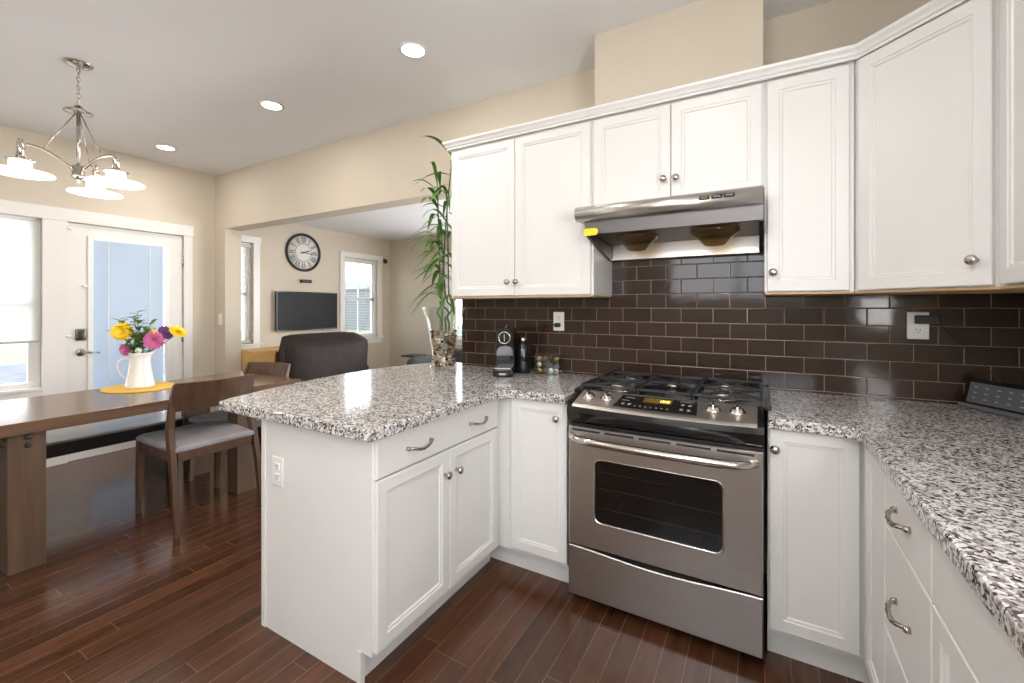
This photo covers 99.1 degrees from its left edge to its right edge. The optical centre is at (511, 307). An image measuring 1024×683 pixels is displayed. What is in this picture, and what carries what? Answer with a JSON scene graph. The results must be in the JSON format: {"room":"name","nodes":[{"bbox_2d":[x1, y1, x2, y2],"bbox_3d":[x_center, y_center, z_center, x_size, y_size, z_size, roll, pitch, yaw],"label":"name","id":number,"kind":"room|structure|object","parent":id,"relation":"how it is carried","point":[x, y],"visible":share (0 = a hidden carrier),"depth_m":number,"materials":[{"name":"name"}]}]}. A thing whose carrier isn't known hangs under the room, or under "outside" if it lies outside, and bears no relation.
{"room":"kitchen","nodes":[
{"label":"kitchen","id":0,"kind":"room"},
{"bbox_2d":[94,241,163,411],"bbox_3d":[-3.585,0.222,4.103,0.009,1.639,0.530,0,0,30],"label":"blind","id":1,"kind":"object","parent":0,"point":[128,278],"depth_m":4.05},
{"bbox_2d":[129,315,145,348],"bbox_3d":[-2.628,0.228,3.068,0.145,0.344,0.099,0,0,16],"label":"leafy sprig","id":2,"kind":"object","parent":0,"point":[135,315],"visible":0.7,"depth_m":3.08,"materials":[{"name":"green plant"}]},
{"bbox_2d":[0,124,389,411],"bbox_3d":[-3.768,-0.051,3.861,0.140,2.735,7.158,0,0,30],"label":"wall","id":3,"kind":"structure","parent":0,"point":[171,194],"depth_m":4.58,"materials":[{"name":"paint"}]},
{"bbox_2d":[0,213,39,390],"bbox_3d":[-4.138,-0.044,3.193,0.100,1.398,0.954,0,0,30],"label":"window","id":4,"kind":"structure","parent":3,"relation":"in","point":[19,235],"depth_m":3.49,"materials":[{"name":"white paint"}]},
{"bbox_2d":[0,217,38,341],"bbox_3d":[-4.105,-0.222,3.174,0.001,0.985,0.932,0,0,30],"label":"roller shade","id":5,"kind":"object","parent":4,"relation":"attached to","point":[19,236],"depth_m":3.49,"materials":[{"name":"fabric"}]},
{"bbox_2d":[0,199,193,466],"bbox_3d":[-3.882,0.240,3.586,0.135,2.152,2.208,0,0,30],"label":"trim","id":6,"kind":"structure","parent":3,"relation":"attached to","point":[55,220],"depth_m":3.65,"materials":[{"name":"white paint"}]},
{"bbox_2d":[66,223,183,461],"bbox_3d":[-3.554,0.296,4.077,0.105,2.036,0.876,0,0,30],"label":"door","id":7,"kind":"structure","parent":3,"relation":"in","point":[114,273],"depth_m":3.99,"materials":[{"name":"white paint"}]},
{"bbox_2d":[241,235,262,348],"bbox_3d":[-3.062,-0.157,5.019,0.155,1.325,0.330,0,0,30],"label":"window","id":8,"kind":"structure","parent":3,"relation":"in","point":[246,294],"depth_m":5.06,"materials":[{"name":"white paint"}]},
{"bbox_2d":[241,244,251,342],"bbox_3d":[-3.073,-0.155,4.971,0.030,1.126,0.223,0,0,30],"label":"blind","id":9,"kind":"object","parent":8,"relation":"attached to","point":[246,294],"depth_m":5.04,"materials":[{"name":"white"}]},
{"bbox_2d":[285,233,320,271],"bbox_3d":[-2.667,-0.704,5.611,0.029,0.491,0.491,0,0,30],"label":"wall clock","id":10,"kind":"object","parent":3,"relation":"attached to","point":[302,251],"visible":1,"depth_m":5.60,"materials":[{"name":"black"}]},
{"bbox_2d":[275,291,336,330],"bbox_3d":[-2.632,0.046,5.637,0.066,0.486,0.870,0,0,30],"label":"television","id":11,"kind":"object","parent":3,"relation":"attached to","point":[294,311],"visible":1,"depth_m":5.58,"materials":[{"name":"black"}]},
{"bbox_2d":[300,279,311,282],"bbox_3d":[-2.646,-0.336,5.628,0.050,0.040,0.140,0,0,30],"label":"wall sensor","id":12,"kind":"object","parent":3,"relation":"attached to","point":[301,280],"visible":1,"depth_m":5.59,"materials":[{"name":"black plastic"}]},
{"bbox_2d":[340,251,383,342],"bbox_3d":[-2.234,-0.127,6.463,0.155,1.325,0.790,0,0,30],"label":"window","id":13,"kind":"structure","parent":3,"relation":"in","point":[370,337],"depth_m":6.53,"materials":[{"name":"white paint"}]},
{"bbox_2d":[345,260,376,333],"bbox_3d":[-2.228,-0.140,6.448,0.030,1.076,0.608,0,0,30],"label":"blind","id":14,"kind":"object","parent":13,"relation":"attached to","point":[373,264],"depth_m":6.60,"materials":[{"name":"white"}]},
{"bbox_2d":[293,198,451,240],"bbox_3d":[0.135,-1.106,4.452,6.327,0.100,2.533,0,0,30],"label":"ceiling","id":15,"kind":"structure","parent":0,"point":[401,222],"depth_m":5.43,"materials":[{"name":"paint"}]},
{"bbox_2d":[0,0,835,175],"bbox_3d":[-1.713,-1.469,1.224,6.327,0.100,4.905,0,0,30],"label":"ceiling","id":16,"kind":"structure","parent":0,"point":[192,77],"depth_m":2.51,"materials":[{"name":"paint"}]},
{"bbox_2d":[0,57,145,198],"bbox_3d":[-2.538,-1.056,2.494,0.670,0.726,0.632,0,0,30],"label":"chandelier","id":17,"kind":"object","parent":16,"relation":"hanging from","point":[18,166],"visible":1,"depth_m":2.51,"materials":[{"name":"white glass"}]},
{"bbox_2d":[154,144,176,150],"bbox_3d":[-3.065,-1.415,3.873,0.160,0.006,0.160,0,0,30],"label":"recessed light","id":18,"kind":"object","parent":16,"relation":"in","point":[159,146],"visible":1,"depth_m":3.87,"materials":[{"name":"white paint"}]},
{"bbox_2d":[259,100,284,110],"bbox_3d":[-1.682,-1.415,3.066,0.160,0.006,0.160,0,0,30],"label":"recessed light","id":19,"kind":"object","parent":16,"relation":"in","point":[267,104],"visible":1,"depth_m":3.06,"materials":[{"name":"white glass"}]},
{"bbox_2d":[398,41,427,58],"bbox_3d":[-0.542,-1.415,2.406,0.160,0.006,0.160,0,0,30],"label":"recessed light","id":20,"kind":"object","parent":16,"relation":"in","point":[414,50],"visible":1,"depth_m":2.40,"materials":[{"name":"white paint"}]},
{"bbox_2d":[390,234,461,366],"bbox_3d":[0.730,0.130,5.490,6.047,2.372,0.140,0,0,30],"label":"wall","id":21,"kind":"structure","parent":0,"point":[409,334],"depth_m":6.70,"materials":[{"name":"paint"}]},
{"bbox_2d":[445,251,461,344],"bbox_3d":[-0.401,-0.137,6.094,1.240,1.345,0.155,0,0,30],"label":"window","id":22,"kind":"structure","parent":21,"relation":"in","point":[453,319],"depth_m":6.34,"materials":[{"name":"white paint"}]},
{"bbox_2d":[0,438,863,682],"bbox_3d":[-1.083,1.376,2.323,6.327,0.120,7.438,0,0,30],"label":"floor","id":23,"kind":"structure","parent":0,"point":[115,597],"depth_m":1.85,"materials":[{"name":"brown wood"}]},
{"bbox_2d":[46,411,183,480],"bbox_3d":[-2.950,1.085,3.106,0.435,0.462,0.900,0,0,30],"label":"bench","id":24,"kind":"object","parent":23,"relation":"on","point":[74,439],"visible":0.39,"depth_m":3.08,"materials":[{"name":"black"}]},
{"bbox_2d":[0,371,300,576],"bbox_3d":[-2.503,0.941,2.826,0.850,0.750,1.920,0,0,30],"label":"dining table","id":25,"kind":"object","parent":23,"relation":"on","point":[24,422],"visible":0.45,"depth_m":2.25,"materials":[{"name":"brown wood"}]},
{"bbox_2d":[99,382,174,392],"bbox_3d":[-2.623,0.563,3.079,0.480,0.006,0.403,0,0,30],"label":"placemat","id":26,"kind":"object","parent":25,"relation":"on","point":[120,388],"visible":0.6,"depth_m":3.02,"materials":[{"name":"yellow fabric"}]},
{"bbox_2d":[116,350,155,388],"bbox_3d":[-2.612,0.433,3.063,0.185,0.253,0.168,0,0,7],"label":"pitcher","id":27,"kind":"object","parent":26,"relation":"on","point":[140,373],"visible":0.98,"depth_m":3.01,"materials":[{"name":"white ceramic"}]},
{"bbox_2d":[106,330,134,352],"bbox_3d":[-2.698,0.267,3.063,0.214,0.267,0.102,0,0,2],"label":"leafy sprig","id":28,"kind":"object","parent":27,"relation":"in","point":[129,339],"visible":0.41,"depth_m":3.06,"materials":[{"name":"green plant"}]},
{"bbox_2d":[110,322,132,350],"bbox_3d":[-2.698,0.272,3.038,0.147,0.337,0.062,0,0,-36],"label":"flower","id":29,"kind":"object","parent":27,"relation":"in","point":[118,333],"visible":0.96,"depth_m":3.02,"materials":[{"name":"yellow plant"}]},
{"bbox_2d":[119,344,129,355],"bbox_3d":[-2.686,0.348,3.059,0.122,0.184,0.047,0,0,8],"label":"flower","id":30,"kind":"object","parent":27,"relation":"in","point":[123,349],"visible":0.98,"depth_m":3.05,"materials":[{"name":"pink plant"}]},
{"bbox_2d":[111,318,138,348],"bbox_3d":[-2.688,0.238,3.062,0.212,0.325,0.095,0,0,-14],"label":"leafy sprig","id":31,"kind":"object","parent":27,"relation":"in","point":[120,321],"visible":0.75,"depth_m":3.05,"materials":[{"name":"green plant"}]},
{"bbox_2d":[126,328,146,352],"bbox_3d":[-2.599,0.270,3.026,0.080,0.260,0.143,0,0,0],"label":"leafy sprig","id":32,"kind":"object","parent":27,"relation":"in","point":[133,334],"visible":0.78,"depth_m":3.02,"materials":[{"name":"green plant"}]},
{"bbox_2d":[129,310,144,347],"bbox_3d":[-2.608,0.209,3.061,0.107,0.380,0.105,0,0,30],"label":"leafy sprig","id":33,"kind":"object","parent":27,"relation":"in","point":[138,322],"visible":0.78,"depth_m":3.06,"materials":[{"name":"green plant"}]},
{"bbox_2d":[135,347,141,352],"bbox_3d":[-2.587,0.359,3.032,0.035,0.162,0.036,0,0,4],"label":"flower","id":34,"kind":"object","parent":27,"relation":"in","point":[138,350],"visible":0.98,"depth_m":3.02,"materials":[{"name":"white plant"}]},
{"bbox_2d":[135,331,147,352],"bbox_3d":[-2.578,0.282,3.055,0.129,0.236,0.096,0,0,30],"label":"leafy sprig","id":35,"kind":"object","parent":27,"relation":"in","point":[145,333],"visible":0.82,"depth_m":3.04,"materials":[{"name":"green plant"}]},
{"bbox_2d":[135,319,156,352],"bbox_3d":[-2.581,0.240,3.086,0.097,0.319,0.129,0,0,44],"label":"leafy sprig","id":36,"kind":"object","parent":27,"relation":"in","point":[152,321],"visible":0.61,"depth_m":3.09,"materials":[{"name":"green plant"}]},
{"bbox_2d":[142,331,165,352],"bbox_3d":[-2.504,0.303,3.031,0.153,0.273,0.077,0,0,-7],"label":"flower","id":37,"kind":"object","parent":27,"relation":"in","point":[152,340],"visible":0.98,"depth_m":3.03,"materials":[{"name":"pink plant"}]},
{"bbox_2d":[147,330,172,352],"bbox_3d":[-2.484,0.301,3.050,0.196,0.278,0.053,0,0,-7],"label":"flower","id":38,"kind":"object","parent":27,"relation":"in","point":[166,334],"visible":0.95,"depth_m":3.05,"materials":[{"name":"purple plant"}]},
{"bbox_2d":[158,326,168,333],"bbox_3d":[-2.506,0.286,3.082,0.155,0.308,0.046,0,0,-23],"label":"flower","id":39,"kind":"object","parent":27,"relation":"in","point":[161,329],"visible":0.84,"depth_m":3.09,"materials":[{"name":"purple plant"}]},
{"bbox_2d":[150,326,186,351],"bbox_3d":[-2.432,0.284,3.041,0.288,0.312,0.107,0,0,-12],"label":"flower","id":40,"kind":"object","parent":27,"relation":"in","point":[178,331],"visible":0.97,"depth_m":3.06,"materials":[{"name":"yellow plant"}]},
{"bbox_2d":[135,374,260,538],"bbox_3d":[-2.032,0.879,2.851,0.604,0.873,0.504,0,0,32],"label":"dining chair","id":41,"kind":"object","parent":23,"relation":"on","point":[172,444],"visible":0.94,"depth_m":2.72,"materials":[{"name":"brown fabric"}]},
{"bbox_2d":[187,362,290,480],"bbox_3d":[-2.137,0.895,3.523,0.504,0.842,0.604,0,0,18],"label":"dining chair","id":42,"kind":"object","parent":23,"relation":"on","point":[267,368],"visible":0.2,"depth_m":3.63,"materials":[{"name":"brown wood"}]},
{"bbox_2d":[241,346,278,370],"bbox_3d":[-2.737,0.894,5.104,0.374,0.843,0.800,0,0,30],"label":"media cabinet","id":43,"kind":"object","parent":23,"relation":"on","point":[266,354],"visible":0.1,"depth_m":4.78,"materials":[{"name":"brown wood"}]},
{"bbox_2d":[242,332,368,437],"bbox_3d":[-2.216,0.793,4.765,0.840,1.045,1.144,0,0,30],"label":"recliner","id":44,"kind":"object","parent":23,"relation":"on","point":[311,356],"visible":0.3,"depth_m":4.47,"materials":[{"name":"brown leather"}]},
{"bbox_2d":[261,399,498,682],"bbox_3d":[-0.519,0.879,2.011,0.696,0.873,0.866,0,0,30],"label":"base cabinet","id":45,"kind":"object","parent":23,"relation":"on","point":[362,542],"visible":1,"depth_m":1.67,"materials":[{"name":"paint"}]},
{"bbox_2d":[272,456,283,487],"bbox_3d":[-0.939,0.659,1.753,0.072,0.116,0.009,0,0,30],"label":"wall outlet","id":46,"kind":"object","parent":45,"relation":"attached to","point":[277,462],"visible":1,"depth_m":1.75,"materials":[{"name":"white plastic"}]},
{"bbox_2d":[274,463,279,470],"bbox_3d":[-0.941,0.638,1.750,0.032,0.028,0.003,0,0,30],"label":"socket","id":47,"kind":"object","parent":46,"relation":"attached to","point":[276,465],"depth_m":1.75,"materials":[{"name":"grey plastic"}]},
{"bbox_2d":[274,473,279,480],"bbox_3d":[-0.941,0.680,1.750,0.032,0.028,0.003,0,0,30],"label":"socket","id":48,"kind":"object","parent":46,"relation":"attached to","point":[276,475],"depth_m":1.75,"materials":[{"name":"grey plastic"}]},
{"bbox_2d":[219,362,597,441],"bbox_3d":[-0.406,0.422,2.293,1.429,0.040,1.572,0,0,30],"label":"countertop","id":49,"kind":"structure","parent":45,"relation":"on","point":[371,405],"depth_m":2.00,"materials":[{"name":"grey stone"}]},
{"bbox_2d":[423,309,463,366],"bbox_3d":[-0.451,0.201,2.907,0.284,0.402,0.284,0,0,30],"label":"glass vase","id":50,"kind":"object","parent":49,"relation":"on","point":[423,309],"visible":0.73,"depth_m":2.91,"materials":[{"name":"clear glass"}]},
{"bbox_2d":[430,329,456,366],"bbox_3d":[-0.451,0.269,2.909,0.180,0.243,0.176,0,0,30],"label":"pebbles","id":51,"kind":"object","parent":50,"relation":"in","point":[443,346],"visible":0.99,"depth_m":2.85,"materials":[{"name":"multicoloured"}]},
{"bbox_2d":[403,161,451,330],"bbox_3d":[-0.559,-0.368,2.905,0.230,1.139,0.419,0,0,30],"label":"stalk","id":52,"kind":"object","parent":51,"relation":"on","point":[437,176],"visible":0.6,"depth_m":2.89,"materials":[{"name":"green plant"}]},
{"bbox_2d":[409,136,451,330],"bbox_3d":[-0.498,-0.443,2.879,0.246,1.288,0.343,0,0,30],"label":"stalk","id":53,"kind":"object","parent":51,"relation":"on","point":[436,272],"visible":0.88,"depth_m":2.88,"materials":[{"name":"green plant"}]},
{"bbox_2d":[411,219,451,329],"bbox_3d":[-0.564,-0.187,2.929,0.283,0.777,0.395,0,0,30],"label":"stalk","id":54,"kind":"object","parent":51,"relation":"in","point":[440,279],"visible":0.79,"depth_m":2.91,"materials":[{"name":"green plant"}]},
{"bbox_2d":[410,189,454,337],"bbox_3d":[-0.535,-0.300,2.895,0.304,1.004,0.396,0,0,30],"label":"stalk","id":55,"kind":"object","parent":51,"relation":"in","point":[451,305],"visible":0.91,"depth_m":2.89,"materials":[{"name":"green plant"}]},
{"bbox_2d":[493,324,517,376],"bbox_3d":[-0.033,0.251,2.638,0.116,0.301,0.262,0,0,8],"label":"coffee machine","id":56,"kind":"object","parent":49,"relation":"on","point":[506,337],"visible":0.94,"depth_m":2.58,"materials":[{"name":"black plastic"}]},
{"bbox_2d":[515,337,530,373],"bbox_3d":[0.072,0.290,2.694,0.096,0.222,0.096,0,0,30],"label":"milk frother","id":57,"kind":"object","parent":49,"relation":"on","point":[523,349],"visible":0.96,"depth_m":2.65,"materials":[{"name":"black metal"}]},
{"bbox_2d":[401,354,426,357],"bbox_3d":[-1.232,0.956,5.498,0.240,0.720,0.240,0,0,30],"label":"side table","id":58,"kind":"object","parent":23,"relation":"on","point":[407,355],"visible":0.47,"depth_m":5.42,"materials":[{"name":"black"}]},
{"bbox_2d":[407,348,461,364],"bbox_3d":[-0.652,0.926,5.304,0.920,0.780,0.860,0,0,30],"label":"armchair","id":59,"kind":"object","parent":23,"relation":"on","point":[458,352],"visible":0.08,"depth_m":5.32,"materials":[{"name":"grey fabric"}]},
{"bbox_2d":[490,398,570,582],"bbox_3d":[-0.034,0.879,2.514,1.004,0.873,0.659,0,0,30],"label":"base cabinet","id":60,"kind":"object","parent":23,"relation":"on","point":[533,435],"visible":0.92,"depth_m":2.11,"materials":[{"name":"paint"}]},
{"bbox_2d":[567,371,770,659],"bbox_3d":[0.721,0.838,2.006,0.808,0.957,0.738,0,0,30],"label":"gas range","id":61,"kind":"object","parent":23,"relation":"on","point":[666,476],"visible":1,"depth_m":1.75,"materials":[{"name":"silver metal"}]},
{"bbox_2d":[600,381,643,391],"bbox_3d":[0.529,0.372,2.104,0.210,0.027,0.210,0,0,30],"label":"burner","id":62,"kind":"object","parent":61,"relation":"on","point":[626,384],"depth_m":2.07,"materials":[{"name":"grey metal"}]},
{"bbox_2d":[617,374,647,380],"bbox_3d":[0.651,0.372,2.317,0.189,0.027,0.189,0,0,30],"label":"burner","id":63,"kind":"object","parent":61,"relation":"on","point":[631,376],"depth_m":2.31,"materials":[{"name":"grey metal"}]},
{"bbox_2d":[574,374,770,410],"bbox_3d":[0.776,0.393,2.101,0.808,0.014,0.510,0,0,30],"label":"cooktop","id":64,"kind":"object","parent":61,"relation":"in","point":[765,405],"depth_m":1.99,"materials":[{"name":"black"}]},
{"bbox_2d":[657,381,688,390],"bbox_3d":[0.777,0.372,2.100,0.147,0.027,0.147,0,0,30],"label":"burner","id":65,"kind":"object","parent":61,"relation":"on","point":[661,385],"depth_m":2.07,"materials":[{"name":"grey metal"}]},
{"bbox_2d":[703,389,741,400],"bbox_3d":[0.907,0.372,1.888,0.176,0.027,0.176,0,0,30],"label":"burner","id":66,"kind":"object","parent":61,"relation":"on","point":[719,392],"depth_m":1.85,"materials":[{"name":"grey metal"}]},
{"bbox_2d":[712,381,742,391],"bbox_3d":[1.029,0.372,2.100,0.210,0.027,0.210,0,0,30],"label":"burner","id":67,"kind":"object","parent":61,"relation":"on","point":[718,383],"depth_m":2.06,"materials":[{"name":"grey metal"}]},
{"bbox_2d":[766,411,869,682],"bbox_3d":[1.244,0.879,1.782,0.349,0.873,0.659,0,0,30],"label":"base cabinet","id":68,"kind":"object","parent":23,"relation":"on","point":[815,483],"visible":0.94,"depth_m":1.55,"materials":[{"name":"paint"}]},
{"bbox_2d":[865,447,886,682],"bbox_3d":[1.384,0.879,1.196,0.620,0.873,0.322,0,0,30],"label":"base cabinet","id":69,"kind":"object","parent":23,"relation":"on","point":[875,477],"visible":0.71,"depth_m":1.35,"materials":[{"name":"paint"}]},
{"bbox_2d":[884,475,933,682],"bbox_3d":[1.196,0.879,0.898,0.652,0.873,0.381,0,0,30],"label":"base cabinet","id":70,"kind":"object","parent":23,"relation":"on","point":[909,603],"visible":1,"depth_m":1.02,"materials":[{"name":"paint"}]},
{"bbox_2d":[933,538,1023,682],"bbox_3d":[0.870,0.879,0.333,0.654,0.873,0.922,0,0,30],"label":"base cabinet","id":71,"kind":"object","parent":23,"relation":"on","point":[969,646],"visible":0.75,"depth_m":0.74,"materials":[{"name":"paint"}]},
{"bbox_2d":[215,0,1023,573],"bbox_3d":[-0.537,-0.051,3.277,6.047,2.735,0.175,0,0,30],"label":"wall","id":72,"kind":"structure","parent":0,"point":[708,316],"depth_m":2.36,"materials":[{"name":"brown tile"}]},
{"bbox_2d":[218,314,221,324],"bbox_3d":[-3.100,0.126,4.650,0.072,0.116,0.009,0,0,30],"label":"light switch","id":73,"kind":"object","parent":72,"relation":"attached to","point":[219,315],"visible":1,"depth_m":4.65,"materials":[{"name":"white plastic"}]},
{"bbox_2d":[451,119,611,298],"bbox_3d":[0.093,-0.519,2.599,0.918,0.929,0.373,0,0,30],"label":"upper cabinet","id":74,"kind":"object","parent":72,"relation":"attached to","point":[516,234],"visible":0.98,"depth_m":2.44,"materials":[{"name":"paint"}]},
{"bbox_2d":[442,0,968,152],"bbox_3d":[0.607,-0.990,2.010,0.774,0.047,2.616,0,0,-39],"label":"crown molding","id":75,"kind":"structure","parent":74,"relation":"attached to","point":[933,9],"depth_m":1.89,"materials":[{"name":"paint"}]},
{"bbox_2d":[537,323,560,361],"bbox_3d":[0.228,0.245,2.693,0.146,0.300,0.040,0,0,18],"label":"power cord","id":76,"kind":"object","parent":72,"relation":"attached to","point":[554,324],"visible":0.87,"depth_m":2.70,"materials":[{"name":"black plastic"}]},
{"bbox_2d":[553,312,563,330],"bbox_3d":[0.292,0.086,2.696,0.072,0.116,0.009,0,0,30],"label":"wall outlet","id":77,"kind":"object","parent":72,"relation":"attached to","point":[558,317],"visible":0.77,"depth_m":2.69,"materials":[{"name":"white plastic"}]},
{"bbox_2d":[574,185,763,261],"bbox_3d":[0.772,-0.379,2.122,0.789,0.230,0.525,0,0,30],"label":"range hood","id":78,"kind":"object","parent":72,"relation":"attached to","point":[728,221],"visible":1,"depth_m":2.01,"materials":[{"name":"metal"}]},
{"bbox_2d":[583,228,597,235],"bbox_3d":[0.384,-0.361,2.098,0.072,0.034,0.026,0,0,30],"label":"tag","id":79,"kind":"object","parent":78,"relation":"attached to","point":[590,231],"visible":1,"depth_m":2.09,"materials":[{"name":"yellow paper"}]},
{"bbox_2d":[615,232,658,250],"bbox_3d":[0.639,-0.326,2.225,0.216,0.077,0.216,0,0,30],"label":"light","id":80,"kind":"object","parent":78,"relation":"on","point":[632,241],"depth_m":2.16,"materials":[{"name":"orange glass"}]},
{"bbox_2d":[690,226,739,246],"bbox_3d":[0.952,-0.326,2.047,0.216,0.077,0.216,0,0,30],"label":"light","id":81,"kind":"object","parent":78,"relation":"on","point":[709,236],"depth_m":1.99,"materials":[{"name":"orange glass"}]},
{"bbox_2d":[594,81,763,204],"bbox_3d":[0.823,-0.736,2.181,0.761,0.496,0.373,0,0,30],"label":"upper cabinet","id":82,"kind":"object","parent":72,"relation":"attached to","point":[712,141],"visible":0.95,"depth_m":2.03,"materials":[{"name":"paint"}]},
{"bbox_2d":[764,60,853,295],"bbox_3d":[1.287,-0.519,1.915,0.307,0.929,0.373,0,0,30],"label":"upper cabinet","id":83,"kind":"object","parent":72,"relation":"attached to","point":[809,115],"visible":0.99,"depth_m":1.79,"materials":[{"name":"paint"}]},
{"bbox_2d":[907,312,928,338],"bbox_3d":[1.739,0.078,1.867,0.072,0.116,0.009,0,0,30],"label":"wall outlet","id":84,"kind":"object","parent":72,"relation":"attached to","point":[914,331],"visible":0.73,"depth_m":1.87,"materials":[{"name":"white plastic"}]},
{"bbox_2d":[913,327,922,333],"bbox_3d":[1.737,0.099,1.865,0.032,0.028,0.003,0,0,30],"label":"socket","id":85,"kind":"object","parent":84,"relation":"attached to","point":[916,330],"depth_m":1.86,"materials":[{"name":"grey plastic"}]},
{"bbox_2d":[914,315,939,323],"bbox_3d":[1.750,0.051,1.838,0.077,0.036,0.028,0,0,30],"label":"charger","id":86,"kind":"object","parent":84,"relation":"attached to","point":[918,319],"visible":1,"depth_m":1.83,"materials":[{"name":"black plastic"}]},
{"bbox_2d":[940,323,999,381],"bbox_3d":[1.878,0.230,1.777,0.208,0.329,0.024,0,0,30],"label":"cable","id":87,"kind":"object","parent":72,"relation":"attached to","point":[940,323],"visible":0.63,"depth_m":1.79,"materials":[{"name":"black plastic"}]},
{"bbox_2d":[595,0,762,105],"bbox_3d":[0.840,-1.192,2.220,0.760,0.455,0.310,0,0,30],"label":"chase","id":88,"kind":"structure","parent":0,"point":[701,40],"depth_m":2.07,"materials":[{"name":"paint"}]},
{"bbox_3d":[0.452,0.880,-0.398,0.654,0.873,0.759,0,0,30],"label":"base cabinet","id":89,"kind":"object","parent":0,"visible":0},
{"bbox_2d":[767,390,1023,657],"bbox_3d":[0.906,0.422,0.627,0.907,0.040,2.990,0,0,30],"label":"countertop","id":90,"kind":"structure","parent":89,"relation":"on","point":[960,469],"depth_m":1.09,"materials":[{"name":"grey stone"}]},
{"bbox_2d":[958,377,1023,419],"bbox_3d":[1.870,0.343,1.639,0.118,0.118,0.274,0,0,2],"label":"display","id":91,"kind":"object","parent":90,"relation":"on","point":[1000,398],"visible":1,"depth_m":1.65,"materials":[{"name":"grey"}]},
{"label":"outside","id":92,"kind":"structure","parent":0,"visible":0},
{"bbox_2d":[0,325,461,380],"bbox_3d":[-14.409,1.641,11.130,25.433,0.050,60.000,0,0,30],"label":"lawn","id":93,"kind":"structure","parent":92,"point":[16,353],"depth_m":15.65,"materials":[{"name":"green plant"}]},
{"bbox_2d":[345,280,369,329],"bbox_3d":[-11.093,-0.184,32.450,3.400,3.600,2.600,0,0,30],"label":"house","id":94,"kind":"structure","parent":93,"relation":"on","point":[348,307],"depth_m":31.28,"materials":[{"name":"grey"}]},
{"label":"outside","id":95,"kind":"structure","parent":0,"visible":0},
{"bbox_2d":[0,330,461,384],"bbox_3d":[-12.210,1.605,9.871,5.500,0.019,60.000,0,0,30],"label":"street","id":96,"kind":"structure","parent":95,"point":[11,373],"depth_m":10.71,"materials":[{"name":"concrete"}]},
{"bbox_3d":[1.601,-0.051,0.786,0.140,2.735,7.158,0,0,30],"label":"wall","id":97,"kind":"structure","parent":0,"visible":0},
{"bbox_2d":[847,0,1023,294],"bbox_3d":[1.618,-0.519,1.573,0.610,0.929,0.638,0,0,30],"label":"upper cabinet","id":98,"kind":"object","parent":97,"relation":"attached to","point":[927,100],"visible":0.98,"depth_m":1.47,"materials":[{"name":"paint"}]},
{"bbox_2d":[1000,0,1023,288],"bbox_3d":[1.412,-0.519,0.962,0.347,0.929,0.634,0,0,30],"label":"upper cabinet","id":99,"kind":"object","parent":97,"relation":"attached to","point":[1011,11],"visible":1,"depth_m":1.24,"materials":[{"name":"paint"}]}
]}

